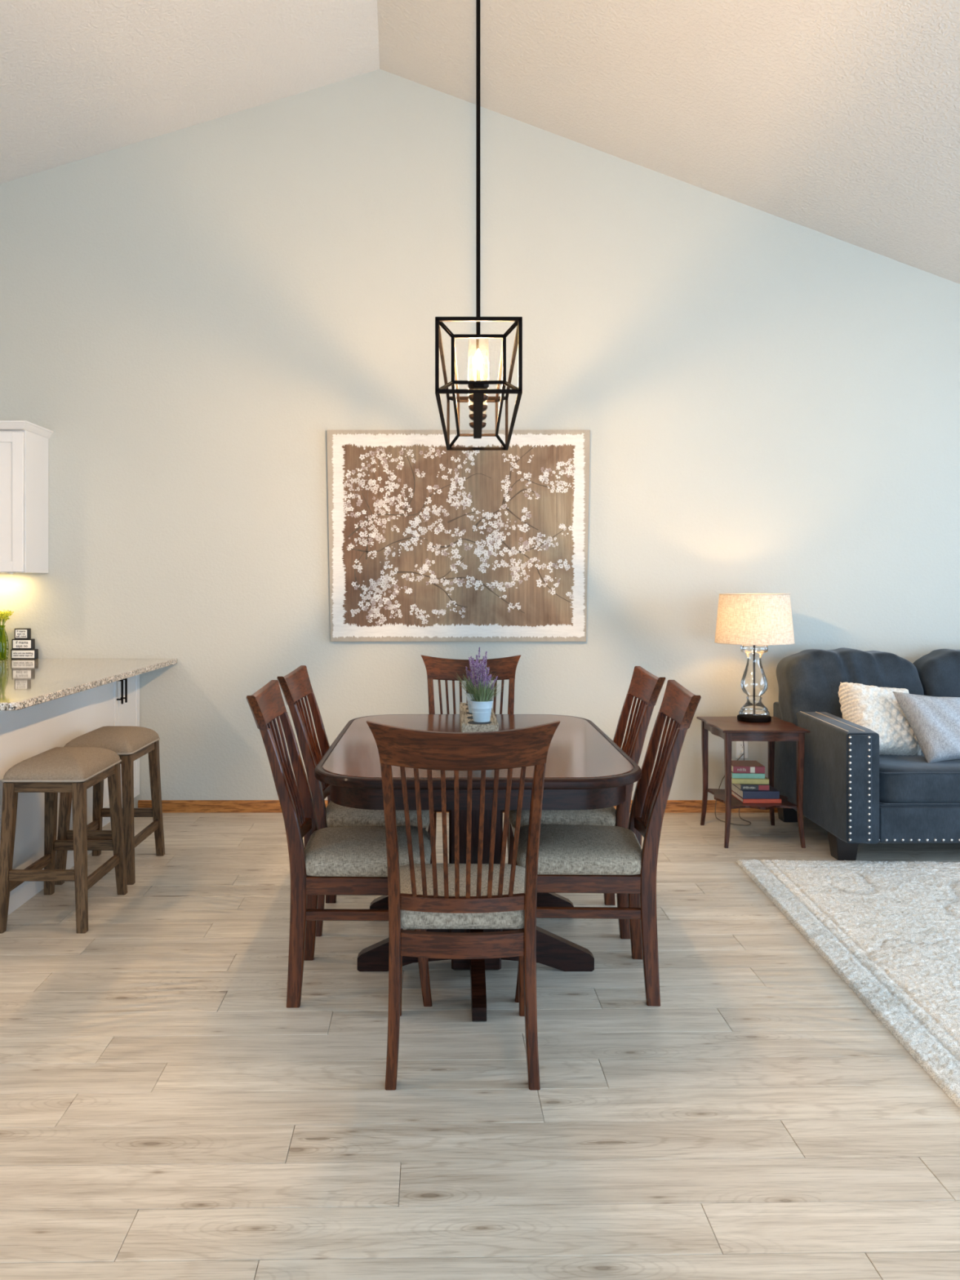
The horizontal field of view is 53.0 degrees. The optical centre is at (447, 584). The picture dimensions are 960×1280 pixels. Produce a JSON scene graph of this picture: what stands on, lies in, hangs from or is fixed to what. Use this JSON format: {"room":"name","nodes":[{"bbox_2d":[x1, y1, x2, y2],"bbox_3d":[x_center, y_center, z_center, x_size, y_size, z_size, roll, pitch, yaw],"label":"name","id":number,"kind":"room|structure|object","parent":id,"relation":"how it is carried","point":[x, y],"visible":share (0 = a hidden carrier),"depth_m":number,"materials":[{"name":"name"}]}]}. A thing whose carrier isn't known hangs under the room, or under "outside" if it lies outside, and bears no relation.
{"room":"dining room","nodes":[
{"label":"dining room","id":0,"kind":"room"},
{"bbox_2d":[465,692,473,713],"bbox_3d":[0.122,0.499,4.050,0.093,0.083,0.093,0,0,0],"label":"pot","id":1,"kind":"object","parent":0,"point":[468,699],"depth_m":4.03,"materials":[{"name":"white ceramic"}]},
{"bbox_2d":[0,69,959,808],"bbox_3d":[0.250,-0.850,5.845,9.700,4.500,0.300,0,0,0],"label":"wall","id":2,"kind":"structure","parent":0,"point":[768,403],"depth_m":5.70,"materials":[{"name":"paint"}]},
{"bbox_2d":[0,420,53,574],"bbox_3d":[-2.942,-0.479,5.509,1.216,0.851,0.370,0,0,0],"label":"upper cabinet","id":3,"kind":"object","parent":2,"relation":"attached to","point":[24,444],"visible":1,"depth_m":5.38,"materials":[{"name":"white paint"}]},
{"bbox_2d":[137,800,777,813],"bbox_3d":[1.535,1.315,5.689,6.730,0.071,0.013,0,0,0],"label":"baseboard","id":4,"kind":"structure","parent":2,"relation":"attached to","point":[168,806],"depth_m":5.68,"materials":[{"name":"brown wood"}]},
{"bbox_2d":[326,430,590,641],"bbox_3d":[0.064,-0.285,5.674,1.556,1.250,0.038,0,0,0],"label":"canvas painting","id":5,"kind":"object","parent":2,"relation":"attached to","point":[428,542],"visible":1,"depth_m":5.66,"materials":[{"name":"brown fabric"}]},
{"bbox_2d":[735,741,747,758],"bbox_3d":[1.742,0.972,5.679,0.072,0.116,0.031,0,0,0],"label":"wall outlet","id":6,"kind":"object","parent":2,"relation":"attached to","point":[739,744],"visible":0.85,"depth_m":5.69,"materials":[{"name":"white plastic"}]},
{"bbox_2d":[739,742,745,754],"bbox_3d":[1.742,0.972,5.688,0.034,0.068,0.003,0,0,0],"label":"receptacle","id":7,"kind":"object","parent":6,"relation":"attached to","point":[741,747],"depth_m":5.69,"materials":[{"name":"white plastic"}]},
{"bbox_2d":[0,813,959,1279],"bbox_3d":[0.250,1.385,1.293,9.755,0.070,9.444,0,0,0],"label":"floor","id":8,"kind":"structure","parent":0,"point":[166,1113],"depth_m":2.53,"materials":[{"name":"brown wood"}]},
{"bbox_2d":[0,746,127,933],"bbox_3d":[-1.578,1.015,3.965,0.355,0.670,0.497,0,0,0],"label":"bar stool","id":9,"kind":"object","parent":8,"relation":"on","point":[73,770],"visible":1,"depth_m":3.77,"materials":[{"name":"brown wood"}]},
{"bbox_2d":[3,746,120,782],"bbox_3d":[-1.578,0.727,3.965,0.320,0.093,0.444,0,0,0],"label":"seat cushion","id":10,"kind":"object","parent":9,"relation":"on","point":[58,764],"depth_m":3.81,"materials":[{"name":"beige fabric"}]},
{"bbox_2d":[0,674,139,915],"bbox_3d":[-2.683,0.910,4.697,1.794,0.880,1.993,0,0,0],"label":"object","id":11,"kind":"object","parent":8,"relation":"on","point":[25,733],"visible":0.31,"depth_m":4.31,"materials":[{"name":"white paint"}]},
{"bbox_2d":[0,658,177,711],"bbox_3d":[-2.600,0.455,4.632,2.000,0.030,2.124,0,0,0],"label":"countertop","id":12,"kind":"structure","parent":11,"relation":"on","point":[24,683],"depth_m":4.63,"materials":[{"name":"beige stone"}]},
{"bbox_2d":[0,609,13,660],"bbox_3d":[-2.606,0.291,5.603,0.117,0.298,0.139,0,0,-44],"label":"flower vase","id":13,"kind":"object","parent":12,"relation":"on","point":[4,644],"visible":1,"depth_m":5.58,"materials":[{"name":"green glass"}]},
{"bbox_2d":[10,648,38,659],"bbox_3d":[-2.487,0.411,5.654,0.146,0.058,0.040,0,0,0],"label":"block","id":14,"kind":"object","parent":12,"relation":"on","point":[15,654],"visible":1,"depth_m":5.63,"materials":[{"name":"black"}]},
{"bbox_2d":[12,638,35,648],"bbox_3d":[-2.494,0.352,5.654,0.120,0.060,0.040,0,0,0],"label":"block","id":15,"kind":"object","parent":14,"relation":"on","point":[16,643],"visible":1,"depth_m":5.63,"materials":[{"name":"black"}]},
{"bbox_2d":[14,628,31,639],"bbox_3d":[-2.498,0.291,5.654,0.082,0.062,0.040,0,0,0],"label":"block","id":16,"kind":"object","parent":15,"relation":"on","point":[20,633],"visible":1,"depth_m":5.63,"materials":[{"name":"black"}]},
{"bbox_2d":[54,725,164,884],"bbox_3d":[-1.590,1.015,4.565,0.355,0.670,0.497,0,0,0],"label":"bar stool","id":17,"kind":"object","parent":8,"relation":"on","point":[130,743],"visible":0.81,"depth_m":4.40,"materials":[{"name":"brown wood"}]},
{"bbox_2d":[63,725,159,755],"bbox_3d":[-1.590,0.727,4.565,0.320,0.093,0.444,0,0,0],"label":"seat cushion","id":18,"kind":"object","parent":17,"relation":"on","point":[121,740],"depth_m":4.43,"materials":[{"name":"beige fabric"}]},
{"bbox_2d":[245,680,431,1008],"bbox_3d":[-0.361,0.850,3.276,0.614,1.000,0.495,0,0,-2],"label":"dining chair","id":19,"kind":"object","parent":8,"relation":"on","point":[332,860],"visible":0.85,"depth_m":3.08,"materials":[{"name":"brown wood"}]},
{"bbox_2d":[304,825,431,876],"bbox_3d":[-0.271,0.895,3.279,0.428,0.085,0.438,0,0,-2],"label":"seat cushion","id":20,"kind":"object","parent":19,"relation":"on","point":[360,851],"depth_m":3.13,"materials":[{"name":"grey fabric"}]},
{"bbox_2d":[276,665,431,936],"bbox_3d":[-0.363,0.850,3.888,0.614,1.000,0.495,0,0,2],"label":"dining chair","id":21,"kind":"object","parent":8,"relation":"on","point":[295,685],"visible":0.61,"depth_m":3.69,"materials":[{"name":"brown wood"}]},
{"bbox_2d":[325,800,429,828],"bbox_3d":[-0.273,0.895,3.885,0.428,0.085,0.438,0,0,2],"label":"seat cushion","id":22,"kind":"object","parent":21,"relation":"on","point":[336,815],"depth_m":3.69,"materials":[{"name":"grey fabric"}]},
{"bbox_2d":[366,720,559,1089],"bbox_3d":[0.040,0.850,2.725,0.495,1.000,0.614,0,0,0],"label":"dining chair","id":23,"kind":"object","parent":8,"relation":"on","point":[422,895],"visible":1,"depth_m":2.56,"materials":[{"name":"brown wood"}]},
{"bbox_2d":[399,863,524,928],"bbox_3d":[0.040,0.895,2.815,0.438,0.085,0.428,0,0,0],"label":"seat cushion","id":24,"kind":"object","parent":23,"relation":"on","point":[409,919],"depth_m":2.68,"materials":[{"name":"grey fabric"}]},
{"bbox_2d":[420,654,520,855],"bbox_3d":[0.115,0.850,4.486,0.495,1.000,0.614,0,0,0],"label":"dining chair","id":25,"kind":"object","parent":8,"relation":"on","point":[437,668],"visible":0.3,"depth_m":4.73,"materials":[{"name":"brown wood"}]},
{"bbox_2d":[314,714,641,1021],"bbox_3d":[0.098,0.970,3.645,1.062,0.760,1.474,0,0,0],"label":"dining table","id":26,"kind":"object","parent":8,"relation":"on","point":[585,769],"visible":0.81,"depth_m":3.25,"materials":[{"name":"brown wood"}]},
{"bbox_2d":[459,702,498,732],"bbox_3d":[0.125,0.564,4.050,0.142,0.052,0.684,0,0,0],"label":"tray","id":27,"kind":"object","parent":26,"relation":"on","point":[467,723],"visible":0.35,"depth_m":3.74,"materials":[{"name":"beige stone"}]},
{"bbox_2d":[453,647,495,713],"bbox_3d":[0.113,0.403,4.059,0.198,0.276,0.192,0,0,11],"label":"lavender","id":28,"kind":"object","parent":27,"relation":"on","point":[473,661],"visible":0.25,"depth_m":4.05,"materials":[{"name":"plant"}]},
{"bbox_2d":[462,651,507,722],"bbox_3d":[0.138,0.402,3.795,0.192,0.277,0.173,0,0,26],"label":"lavender","id":29,"kind":"object","parent":27,"relation":"on","point":[481,704],"visible":1,"depth_m":3.76,"materials":[{"name":"plant"}]},
{"bbox_2d":[507,666,665,938],"bbox_3d":[0.545,0.850,3.867,0.614,1.000,0.495,0,0,1],"label":"dining chair","id":30,"kind":"object","parent":8,"relation":"on","point":[644,686],"visible":0.49,"depth_m":3.68,"materials":[{"name":"brown wood"}]},
{"bbox_2d":[508,806,615,827],"bbox_3d":[0.455,0.895,3.868,0.428,0.085,0.438,0,0,0],"label":"seat cushion","id":31,"kind":"object","parent":30,"relation":"on","point":[602,816],"depth_m":3.67,"materials":[{"name":"grey fabric"}]},
{"bbox_2d":[515,680,701,1006],"bbox_3d":[0.538,0.850,3.293,0.614,1.000,0.495,0,0,4],"label":"dining chair","id":32,"kind":"object","parent":8,"relation":"on","point":[573,858],"visible":0.9,"depth_m":3.10,"materials":[{"name":"brown wood"}]},
{"bbox_2d":[516,823,641,875],"bbox_3d":[0.448,0.895,3.299,0.428,0.085,0.438,0,0,4],"label":"seat cushion","id":33,"kind":"object","parent":32,"relation":"on","point":[563,849],"depth_m":3.14,"materials":[{"name":"grey fabric"}]},
{"bbox_2d":[696,716,810,848],"bbox_3d":[1.625,1.048,5.160,0.460,0.605,0.534,0,0,0],"label":"side table","id":34,"kind":"object","parent":8,"relation":"on","point":[730,729],"visible":0.88,"depth_m":4.96,"materials":[{"name":"brown wood"}]},
{"bbox_2d":[706,788,796,809],"bbox_3d":[1.625,1.148,5.160,0.390,0.012,0.477,0,0,0],"label":"shelf","id":35,"kind":"object","parent":34,"relation":"attached to","point":[719,794],"depth_m":4.98,"materials":[{"name":"brown wood"}]},
{"bbox_2d":[714,593,795,826],"bbox_3d":[1.677,0.701,5.362,0.421,1.295,0.620,0,0,0],"label":"table lamp","id":36,"kind":"object","parent":34,"relation":"on","point":[765,620],"visible":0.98,"depth_m":5.11,"materials":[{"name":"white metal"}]},
{"bbox_2d":[731,791,781,803],"bbox_3d":[1.640,1.131,5.120,0.200,0.021,0.215,0,0,0],"label":"book","id":37,"kind":"object","parent":34,"relation":"on","point":[744,801],"visible":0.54,"depth_m":5.01,"materials":[{"name":"red paper"}]},
{"bbox_2d":[731,783,779,799],"bbox_3d":[1.636,1.101,5.125,0.190,0.040,0.215,0,0,0],"label":"book","id":38,"kind":"object","parent":37,"relation":"on","point":[773,793],"visible":0.62,"depth_m":5.02,"materials":[{"name":"blue paper"}]},
{"bbox_2d":[732,783,769,790],"bbox_3d":[1.612,1.065,5.135,0.150,0.030,0.201,0,0,1],"label":"book","id":39,"kind":"object","parent":38,"relation":"on","point":[740,786],"visible":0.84,"depth_m":5.04,"materials":[{"name":"paper"}]},
{"bbox_2d":[731,776,768,784],"bbox_3d":[1.600,1.038,5.150,0.190,0.026,0.190,0,0,5],"label":"book","id":40,"kind":"object","parent":39,"relation":"on","point":[734,780],"visible":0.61,"depth_m":5.06,"materials":[{"name":"paper"}]},
{"bbox_2d":[731,772,764,778],"bbox_3d":[1.592,1.012,5.160,0.170,0.026,0.180,0,0,4],"label":"book","id":41,"kind":"object","parent":40,"relation":"on","point":[742,775],"visible":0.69,"depth_m":5.07,"materials":[{"name":"teal paper"}]},
{"bbox_2d":[731,760,764,773],"bbox_3d":[1.596,0.981,5.165,0.165,0.036,0.176,0,0,3],"label":"book","id":42,"kind":"object","parent":41,"relation":"on","point":[737,766],"visible":0.89,"depth_m":5.08,"materials":[{"name":"red paper"}]},
{"bbox_2d":[735,858,959,1108],"bbox_3d":[2.414,1.339,3.040,2.160,0.021,3.208,0,0,2],"label":"area rug","id":43,"kind":"object","parent":8,"relation":"on","point":[890,931],"visible":1,"depth_m":3.68,"materials":[{"name":"beige carpet"}]},
{"bbox_2d":[773,647,959,860],"bbox_3d":[3.130,0.853,5.076,2.540,0.995,1.059,0,0,0],"label":"sofa","id":44,"kind":"object","parent":8,"relation":"on","point":[858,794],"visible":0.77,"depth_m":4.80,"materials":[{"name":"fabric"}]},
{"bbox_2d":[776,647,924,725],"bbox_3d":[2.232,0.610,5.338,0.744,0.501,0.361,0,0,0],"label":"cushion","id":45,"kind":"object","parent":44,"relation":"on","point":[809,681],"depth_m":5.25,"materials":[{"name":"fabric"}]},
{"bbox_2d":[838,682,921,755],"bbox_3d":[2.245,0.710,5.000,0.440,0.399,0.289,0,0,-16],"label":"knit cushion","id":46,"kind":"object","parent":44,"relation":"on","point":[873,708],"visible":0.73,"depth_m":4.91,"materials":[{"name":"white fabric"}]},
{"bbox_2d":[879,750,959,803],"bbox_3d":[2.416,0.970,4.967,0.726,0.180,0.788,0,0,0],"label":"seat cushion","id":47,"kind":"object","parent":44,"relation":"on","point":[903,779],"depth_m":4.58,"materials":[{"name":"fabric"}]},
{"bbox_2d":[892,691,959,763],"bbox_3d":[2.477,0.717,4.796,0.448,0.341,0.236,0,0,11],"label":"cushion","id":48,"kind":"object","parent":44,"relation":"on","point":[935,721],"visible":1,"depth_m":4.75,"materials":[{"name":"grey fabric"}]},
{"bbox_2d":[913,648,959,697],"bbox_3d":[2.976,0.609,5.338,0.733,0.508,0.364,0,0,0],"label":"cushion","id":49,"kind":"object","parent":44,"relation":"on","point":[938,670],"depth_m":5.26,"materials":[{"name":"fabric"}]},
{"bbox_2d":[0,0,959,284],"bbox_3d":[0.250,-2.102,1.298,9.700,2.197,9.395,0,0,0],"label":"ceiling","id":50,"kind":"structure","parent":0,"point":[839,119],"depth_m":4.93,"materials":[{"name":"paint"}]},
{"bbox_2d":[435,0,522,450],"bbox_3d":[0.111,-1.757,3.533,0.264,2.358,1.255,0,0,2],"label":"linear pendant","id":51,"kind":"object","parent":50,"relation":"hanging from","point":[477,387],"visible":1,"depth_m":3.06,"materials":[{"name":"black metal"}]},
{"bbox_2d":[468,413,486,420],"bbox_3d":[0.114,-0.655,3.635,0.068,0.081,0.068,0,0,0],"label":"socket","id":52,"kind":"object","parent":51,"relation":"on","point":[471,416],"depth_m":3.62,"materials":[{"name":"brown metal"}]},
{"bbox_2d":[468,404,487,412],"bbox_3d":[0.109,-0.655,3.450,0.068,0.081,0.068,0,0,0],"label":"socket","id":53,"kind":"object","parent":51,"relation":"on","point":[471,406],"depth_m":3.43,"materials":[{"name":"brown metal"}]},
{"bbox_2d":[469,422,486,428],"bbox_3d":[0.119,-0.655,3.820,0.068,0.081,0.068,0,0,0],"label":"socket","id":54,"kind":"object","parent":51,"relation":"on","point":[471,424],"depth_m":3.80,"materials":[{"name":"brown metal"}]},
{"bbox_2d":[467,366,488,389],"bbox_3d":[0.099,-0.655,3.080,0.068,0.081,0.068,0,0,0],"label":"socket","id":55,"kind":"object","parent":51,"relation":"on","point":[477,368],"depth_m":3.07,"materials":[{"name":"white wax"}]},
{"bbox_2d":[468,394,488,402],"bbox_3d":[0.104,-0.655,3.265,0.068,0.081,0.068,0,0,0],"label":"socket","id":56,"kind":"object","parent":51,"relation":"on","point":[470,397],"depth_m":3.24,"materials":[{"name":"brown metal"}]},
{"bbox_2d":[470,699,493,722],"bbox_3d":[0.134,0.499,3.790,0.093,0.083,0.093,0,0,0],"label":"pot","id":57,"kind":"object","parent":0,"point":[481,708],"depth_m":3.76,"materials":[{"name":"white ceramic"}]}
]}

